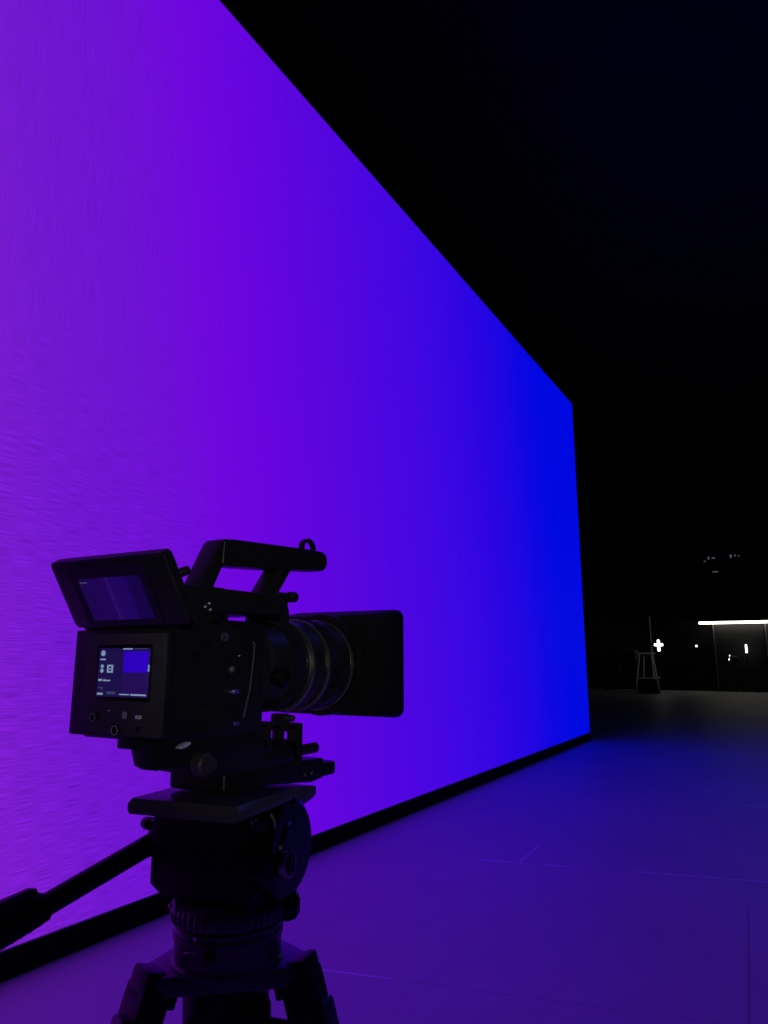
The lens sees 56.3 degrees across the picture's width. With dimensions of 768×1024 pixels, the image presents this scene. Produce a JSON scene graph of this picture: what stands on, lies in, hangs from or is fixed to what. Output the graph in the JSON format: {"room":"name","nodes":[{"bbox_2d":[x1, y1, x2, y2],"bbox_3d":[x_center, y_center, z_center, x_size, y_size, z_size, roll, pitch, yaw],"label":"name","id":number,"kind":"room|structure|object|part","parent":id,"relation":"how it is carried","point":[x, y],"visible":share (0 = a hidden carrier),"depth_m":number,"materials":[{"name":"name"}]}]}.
{"room":"studio","nodes":[
{"label":"studio","id":0,"kind":"room"},
{"bbox_2d":[0,688,767,1023],"bbox_3d":[5.610,3.215,9.592,18.000,0.100,35.000,-6,-13,29],"label":"floor","id":1,"kind":"structure","parent":0,"point":[619,875],"depth_m":3.63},
{"bbox_2d":[0,784,338,1023],"bbox_3d":[-0.132,0.815,0.653,0.651,1.061,0.677,-6,-13,29],"label":"tripod","id":2,"kind":"object","parent":1,"relation":"on","point":[234,866],"visible":1,"depth_m":0.73,"materials":[{"name":"metal"}]},
{"bbox_3d":[-0.247,0.515,0.705,0.060,0.119,0.043,10,-15,-40],"label":"leg","id":3,"kind":"part","parent":2,"relation":"part of","materials":[{"name":"black plastic"}]},
{"bbox_3d":[-0.257,0.342,0.787,0.022,0.014,0.014,-6,-13,29],"label":"rosette knob","id":4,"kind":"part","parent":2,"relation":"part of","materials":[{"name":"black plastic"}]},
{"bbox_3d":[-0.159,0.320,0.791,0.133,0.036,0.208,-4,-12,21],"label":"sliding plate","id":5,"kind":"part","parent":2,"relation":"part of","materials":[{"name":"black metal"}]},
{"bbox_3d":[-0.173,0.489,0.793,0.174,0.019,0.151,2,-12,-11],"label":"crown","id":6,"kind":"part","parent":2,"relation":"part of","materials":[{"name":"black metal"}]},
{"bbox_2d":[51,539,403,794],"bbox_3d":[-0.159,0.163,0.827,0.183,0.301,0.434,-6,-13,29],"label":"camera","id":7,"kind":"object","parent":2,"relation":"on","point":[162,670],"visible":1,"depth_m":0.71,"materials":[{"name":"black plastic"}]},
{"bbox_3d":[-0.242,0.149,0.664,0.073,0.051,0.001,-6,-13,29],"label":"status screen glass","id":8,"kind":"part","parent":7,"relation":"part of","materials":[{"name":"glass"}]},
{"bbox_2d":[51,548,195,629],"bbox_3d":[-0.243,0.074,0.667,0.151,0.067,0.050,-6,-13,29],"label":"monitor","id":9,"kind":"object","parent":7,"relation":"on","point":[137,590],"depth_m":0.65,"materials":[{"name":"black plastic"}]},
{"bbox_3d":[-0.242,0.159,0.665,0.104,0.092,0.004,-6,-13,29],"label":"panel","id":10,"kind":"part","parent":7,"relation":"part of","materials":[{"name":"black plastic"}]},
{"bbox_3d":[-0.227,0.157,0.653,0.032,0.019,0.001,-6,-13,29],"label":"menu panel","id":11,"kind":"part","parent":7,"relation":"part of","materials":[{"name":"black"}]},
{"bbox_3d":[-0.196,0.061,0.694,0.016,0.019,0.011,8,-14,-35],"label":"release lever","id":12,"kind":"part","parent":7,"relation":"part of","materials":[{"name":"black plastic"}]},
{"bbox_3d":[-0.178,0.136,0.673,0.004,0.010,0.010,-6,-13,29],"label":"knob","id":13,"kind":"part","parent":7,"relation":"part of","materials":[{"name":"black plastic"}]},
{"bbox_3d":[-0.167,0.236,0.669,0.016,0.022,0.022,-6,-13,29],"label":"lock knob","id":14,"kind":"part","parent":7,"relation":"part of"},
{"bbox_3d":[-0.189,0.248,0.755,0.098,0.036,0.077,-6,-13,29],"label":"plate","id":15,"kind":"part","parent":7,"relation":"part of","materials":[{"name":"black metal"}]},
{"bbox_3d":[-0.162,0.103,0.704,0.008,0.012,0.012,-6,-13,29],"label":"knob","id":16,"kind":"part","parent":7,"relation":"part of","materials":[{"name":"black plastic"}]},
{"bbox_3d":[-0.180,0.096,0.801,0.076,0.013,0.206,-6,-13,29],"label":"plate","id":17,"kind":"part","parent":7,"relation":"part of","materials":[{"name":"black metal"}]},
{"bbox_3d":[-0.142,0.301,0.832,0.076,0.033,0.214,-6,-13,29],"label":"dovetail plate","id":18,"kind":"part","parent":7,"relation":"part of","materials":[{"name":"black metal"}]},
{"bbox_3d":[-0.150,0.069,0.865,0.040,0.069,0.251,-6,-13,29],"label":"handle","id":19,"kind":"part","parent":7,"relation":"part of","materials":[{"name":"black plastic"}]},
{"bbox_3d":[-0.114,0.183,0.793,0.015,0.020,0.020,-6,-13,29],"label":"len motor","id":20,"kind":"part","parent":7,"relation":"part of","materials":[{"name":"black plastic"}]},
{"bbox_3d":[-0.121,0.103,0.874,0.013,0.014,0.043,-6,-13,29],"label":"clamp lever","id":21,"kind":"part","parent":7,"relation":"part of","materials":[{"name":"black metal"}]},
{"bbox_3d":[-0.128,0.273,0.800,0.012,0.012,0.183,-6,-13,29],"label":"support rod","id":22,"kind":"part","parent":7,"relation":"part of","materials":[{"name":"black metal"}]},
{"bbox_2d":[171,920,283,1023],"bbox_3d":[-0.166,0.530,0.752,0.124,0.202,0.127,-6,-13,29],"label":"bowl","id":23,"kind":"object","parent":2,"relation":"on","point":[222,973],"depth_m":0.72,"materials":[{"name":"black metal"}]},
{"bbox_3d":[-0.128,0.350,0.714,0.026,0.026,0.015,2,-12,-12],"label":"brake knob","id":24,"kind":"part","parent":2,"relation":"part of","materials":[{"name":"black plastic"}]},
{"bbox_3d":[-0.127,0.312,0.722,0.017,0.018,0.018,7,-14,-33],"label":"plate lock knob","id":25,"kind":"part","parent":2,"relation":"part of","materials":[{"name":"black plastic"}]},
{"bbox_3d":[-0.122,0.536,0.752,0.081,0.011,0.011,-4,-12,18],"label":"spreader arm","id":26,"kind":"part","parent":2,"relation":"part of"},
{"bbox_3d":[-0.108,0.419,0.766,0.036,0.033,0.033,2,-12,-11],"label":"pan brake knob","id":27,"kind":"part","parent":2,"relation":"part of","materials":[{"name":"black plastic"}]},
{"bbox_3d":[-0.073,0.522,0.738,0.060,0.119,0.043,-4,-12,18],"label":"leg","id":28,"kind":"part","parent":2,"relation":"part of","materials":[{"name":"black plastic"}]},
{"bbox_2d":[0,0,590,982],"bbox_3d":[-0.446,-0.147,6.364,1.404,5.210,11.805,-6,-13,29],"label":"led screen","id":29,"kind":"object","parent":1,"relation":"on","point":[217,322],"visible":0.88,"depth_m":4.32,"materials":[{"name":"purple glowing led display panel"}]},
{"bbox_2d":[635,653,660,693],"bbox_3d":[9.020,5.489,24.481,0.846,1.348,0.610,-6,-13,29],"label":"stool","id":30,"kind":"object","parent":1,"relation":"on","point":[648,685],"visible":0.98,"depth_m":24.26,"materials":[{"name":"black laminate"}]},
{"bbox_3d":[8.654,5.504,24.451,0.252,1.309,0.044,-1,-11,4],"label":"leg","id":31,"kind":"part","parent":30,"relation":"part of","materials":[{"name":"grey metal"}]},
{"bbox_3d":[9.265,5.532,24.594,0.197,1.307,0.043,5,-12,-22],"label":"leg","id":32,"kind":"part","parent":30,"relation":"part of","materials":[{"name":"grey metal"}]},
{"bbox_3d":[9.178,5.446,24.165,0.042,1.308,0.227,7,-13,-31],"label":"leg","id":33,"kind":"part","parent":30,"relation":"part of","materials":[{"name":"grey metal"}]},
{"bbox_2d":[649,617,660,691],"bbox_3d":[9.408,4.976,25.139,0.438,2.591,0.383,-6,-13,29],"label":"stand","id":34,"kind":"object","parent":1,"relation":"on","point":[649,617],"visible":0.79,"depth_m":25.15,"materials":[{"name":"black plastic"}]},
{"bbox_2d":[697,616,767,692],"bbox_3d":[13.775,4.884,24.661,5.320,2.600,0.630,-6,-13,29],"label":"booth","id":35,"kind":"object","parent":1,"relation":"on","point":[730,635],"visible":1,"depth_m":25.25,"materials":[{"name":"black laminate"}]},
{"bbox_3d":[11.853,5.192,25.607,0.032,2.370,0.060,-6,-13,29],"label":"post","id":36,"kind":"part","parent":35,"relation":"part of","materials":[{"name":"black metal"}]},
{"bbox_3d":[13.982,4.968,24.520,4.840,2.340,0.080,-6,-13,29],"label":"wall panel","id":37,"kind":"part","parent":35,"relation":"part of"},
{"bbox_3d":[13.306,5.032,24.810,0.032,2.370,0.060,-6,-13,29],"label":"post","id":38,"kind":"part","parent":35,"relation":"part of","materials":[{"name":"metal"}]},
{"bbox_2d":[729,654,744,692],"bbox_3d":[12.101,5.565,24.730,0.538,1.282,0.469,-6,-13,29],"label":"lamp","id":39,"kind":"object","parent":1,"relation":"on","point":[731,658],"visible":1,"depth_m":24.78,"materials":[{"name":"black plastic"}]},
{"bbox_2d":[742,644,758,692],"bbox_3d":[12.589,5.402,24.775,0.538,1.619,0.469,-6,-13,29],"label":"tube light","id":40,"kind":"object","parent":1,"relation":"on","point":[746,650],"visible":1,"depth_m":24.73,"materials":[{"name":"black metal"}]},
{"bbox_2d":[220,0,767,497],"bbox_3d":[5.610,-4.357,11.123,18.000,0.150,35.000,-6,-13,29],"label":"ceiling","id":41,"kind":"structure","parent":0,"point":[595,172],"depth_m":9.72,"materials":[{"name":"black paint"}]},
{"bbox_2d":[700,473,714,566],"bbox_3d":[11.236,0.264,25.088,0.448,3.374,0.655,-6,-13,29],"label":"ceiling spotlight","id":42,"kind":"object","parent":41,"relation":"hanging from","point":[707,561],"visible":1,"depth_m":24.89,"materials":[{"name":"black plastic"}]},
{"bbox_2d":[706,564,720,581],"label":"ceiling spotlight","id":43,"kind":"object","parent":41,"relation":"hanging from","point":[713,576],"depth_m":24.42,"materials":[{"name":"black plastic"}]},
{"bbox_2d":[723,470,739,564],"bbox_3d":[11.893,0.176,24.731,0.453,3.344,0.655,-6,-13,29],"label":"ceiling spotlight","id":44,"kind":"object","parent":41,"relation":"hanging from","point":[731,558],"visible":1,"depth_m":24.53,"materials":[{"name":"black plastic"}]},
{"bbox_2d":[577,478,767,690],"bbox_3d":[14.184,2.457,25.397,18.300,7.850,0.150,-6,-13,29],"label":"wall","id":45,"kind":"structure","parent":0,"point":[640,552],"depth_m":27.17,"materials":[{"name":"black paint"}]},
{"bbox_2d":[653,638,664,651],"bbox_3d":[10.321,5.012,26.934,0.390,0.510,0.105,-6,-13,29],"label":"wall lamp","id":46,"kind":"object","parent":45,"relation":"attached to","point":[658,644],"visible":1,"depth_m":26.90,"materials":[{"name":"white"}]}
]}

